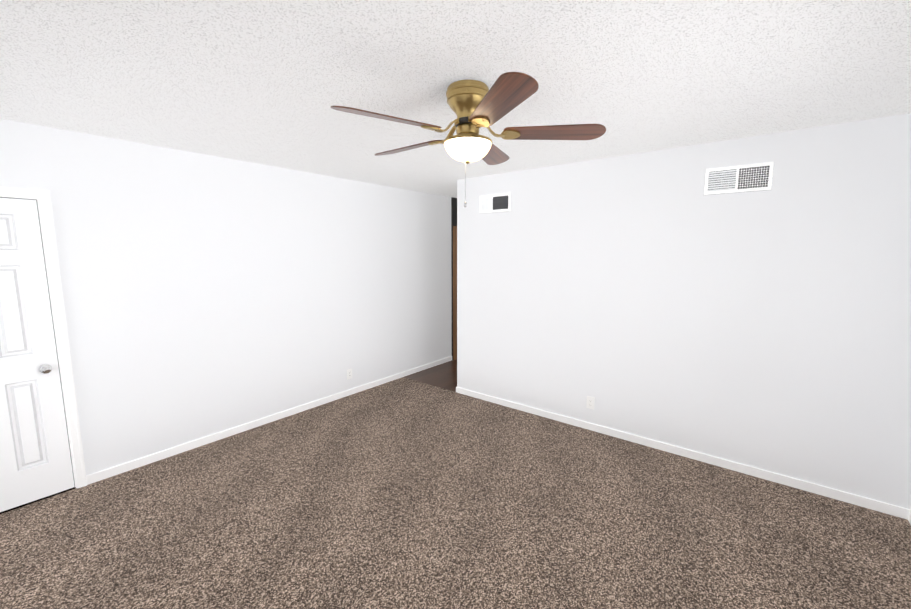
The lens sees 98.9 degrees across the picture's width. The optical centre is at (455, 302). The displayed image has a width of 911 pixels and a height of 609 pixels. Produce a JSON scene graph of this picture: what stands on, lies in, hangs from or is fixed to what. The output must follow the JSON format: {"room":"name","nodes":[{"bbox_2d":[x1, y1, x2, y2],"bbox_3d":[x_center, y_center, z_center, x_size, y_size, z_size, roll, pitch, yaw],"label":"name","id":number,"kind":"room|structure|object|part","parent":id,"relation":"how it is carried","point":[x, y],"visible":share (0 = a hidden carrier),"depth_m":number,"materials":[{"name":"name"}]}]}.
{"room":"empty bedroom","nodes":[
{"label":"empty bedroom","id":0,"kind":"room"},
{"bbox_2d":[0,119,451,478],"bbox_3d":[-1.016,-0.184,4.738,0.120,2.440,6.656,6,9,38],"label":"wall","id":1,"kind":"structure","parent":0,"point":[204,295],"depth_m":3.34,"materials":[{"name":"white paint"}]},
{"bbox_2d":[0,198,74,511],"bbox_3d":[-2.833,0.349,2.370,0.100,1.959,0.576,6,9,38],"label":"door","id":2,"kind":"structure","parent":1,"relation":"in","point":[35,461],"depth_m":2.50,"materials":[{"name":"white paint"}]},
{"bbox_3d":[-2.679,0.435,2.549,0.065,0.062,0.062,6,9,38],"label":"knob","id":3,"kind":"part","parent":2,"relation":"part of","materials":[{"name":"silver metal"}]},
{"bbox_2d":[0,186,86,487],"bbox_3d":[-2.887,0.319,2.409,0.141,2.040,0.704,6,9,38],"label":"door frame","id":4,"kind":"structure","parent":1,"relation":"attached to","point":[43,196],"depth_m":2.60,"materials":[{"name":"white paint"}]},
{"bbox_2d":[86,356,451,484],"bbox_3d":[-0.798,0.970,5.058,0.012,0.068,5.878,6,9,38],"label":"baseboard","id":5,"kind":"structure","parent":1,"relation":"attached to","point":[125,467],"depth_m":3.55,"materials":[{"name":"white paint"}]},
{"bbox_2d":[347,369,351,379],"bbox_3d":[-1.222,0.824,4.503,0.007,0.115,0.070,6,9,38],"label":"outlet","id":6,"kind":"object","parent":1,"relation":"attached to","point":[349,371],"visible":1,"depth_m":4.50,"materials":[{"name":"white plastic"}]},
{"bbox_2d":[451,197,456,359],"bbox_3d":[0.211,-0.367,6.159,0.020,2.440,0.845,6,9,38],"label":"door frame","id":7,"kind":"structure","parent":1,"relation":"attached to","point":[453,211],"depth_m":5.76,"materials":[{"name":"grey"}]},
{"bbox_2d":[453,226,456,359],"bbox_3d":[0.204,-0.161,6.165,0.036,2.030,0.785,6,9,38],"label":"hall door","id":8,"kind":"structure","parent":1,"relation":"in","point":[454,292],"depth_m":5.88,"materials":[{"name":"brown wood"}]},
{"bbox_2d":[404,359,456,391],"bbox_3d":[0.569,0.923,5.950,1.044,0.054,2.782,6,9,38],"label":"floor","id":9,"kind":"structure","parent":0,"point":[444,375],"depth_m":5.23,"materials":[{"name":"brown wood"}]},
{"bbox_2d":[0,377,910,608],"bbox_3d":[-0.139,1.388,2.312,4.496,0.060,3.843,6,9,38],"label":"floor","id":10,"kind":"structure","parent":0,"point":[403,493],"depth_m":2.34,"materials":[{"name":"brown carpet"}]},
{"bbox_2d":[0,0,910,197],"bbox_3d":[0.454,-1.197,2.733,4.736,0.080,7.740,6,9,38],"label":"ceiling","id":11,"kind":"structure","parent":0,"point":[267,82],"depth_m":1.74,"materials":[{"name":"white paint"}]},
{"bbox_2d":[330,72,605,206],"bbox_3d":[0.017,-0.779,1.979,1.230,0.556,1.285,6,9,38],"label":"ceiling fan","id":12,"kind":"object","parent":11,"relation":"hanging from","point":[475,105],"visible":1,"depth_m":1.85,"materials":[{"name":"brown wood"}]},
{"bbox_3d":[-0.293,-0.808,1.705,0.497,0.038,0.143,-5,9,-33],"label":"blade","id":13,"kind":"part","parent":12,"relation":"part of","materials":[{"name":"brown wood"}]},
{"bbox_3d":[-0.270,-0.872,2.198,0.497,0.038,0.143,6,9,38],"label":"blade","id":14,"kind":"part","parent":12,"relation":"part of","materials":[{"name":"brown wood"}]},
{"bbox_3d":[0.055,-0.685,2.054,0.060,0.350,0.066,6,9,38],"label":"pull chain","id":15,"kind":"part","parent":12,"relation":"part of","materials":[{"name":"silver metal"}]},
{"bbox_3d":[0.061,-0.754,1.946,0.236,0.092,0.236,6,9,38],"label":"lamp shade","id":16,"kind":"part","parent":12,"relation":"part of","materials":[{"name":"white glass"}]},
{"bbox_3d":[0.211,-0.888,2.328,0.143,0.038,0.497,3,8,21],"label":"blade","id":17,"kind":"part","parent":12,"relation":"part of","materials":[{"name":"brown wood"}]},
{"bbox_3d":[0.172,-0.786,1.530,0.143,0.038,0.497,-2,8,-15],"label":"blade","id":18,"kind":"part","parent":12,"relation":"part of","materials":[{"name":"brown wood"}]},
{"bbox_3d":[0.484,-0.835,1.915,0.497,0.038,0.143,0,7,3],"label":"blade","id":19,"kind":"part","parent":12,"relation":"part of","materials":[{"name":"brown wood"}]},
{"bbox_2d":[457,113,910,509],"bbox_3d":[1.502,-0.008,3.370,3.692,2.440,0.120,6,9,38],"label":"wall","id":20,"kind":"structure","parent":0,"point":[658,295],"depth_m":2.92,"materials":[{"name":"white paint"}]},
{"bbox_2d":[480,193,510,213],"bbox_3d":[0.406,-1.028,4.034,0.382,0.185,0.010,6,9,38],"label":"air vent","id":21,"kind":"object","parent":20,"relation":"in","point":[494,203],"visible":1,"depth_m":4.03,"materials":[{"name":"white metal"}]},
{"bbox_2d":[586,396,594,409],"bbox_3d":[1.251,0.927,3.611,0.070,0.115,0.007,6,9,38],"label":"outlet","id":22,"kind":"object","parent":20,"relation":"attached to","point":[591,403],"visible":1,"depth_m":3.61,"materials":[{"name":"white plastic"}]},
{"bbox_2d":[456,387,909,519],"bbox_3d":[1.409,1.169,3.511,3.584,0.068,0.012,6,9,38],"label":"baseboard","id":23,"kind":"structure","parent":20,"relation":"attached to","point":[880,506],"depth_m":3.02,"materials":[{"name":"white paint"}]},
{"bbox_2d":[703,162,773,194],"bbox_3d":[2.005,-0.879,2.775,0.396,0.187,0.013,6,9,38],"label":"air vent","id":24,"kind":"object","parent":20,"relation":"in","point":[744,178],"visible":1,"depth_m":2.77,"materials":[{"name":"white metal"}]},
{"bbox_3d":[1.632,1.141,0.787,0.120,0.820,3.963,6,9,38],"label":"wall","id":25,"kind":"structure","parent":0,"visible":0},
{"bbox_2d":[908,510,910,524],"bbox_3d":[1.614,1.503,0.917,0.012,0.068,3.831,6,9,38],"label":"baseboard","id":26,"kind":"structure","parent":25,"relation":"attached to","point":[909,518],"depth_m":2.39,"materials":[{"name":"white paint"}]}
]}

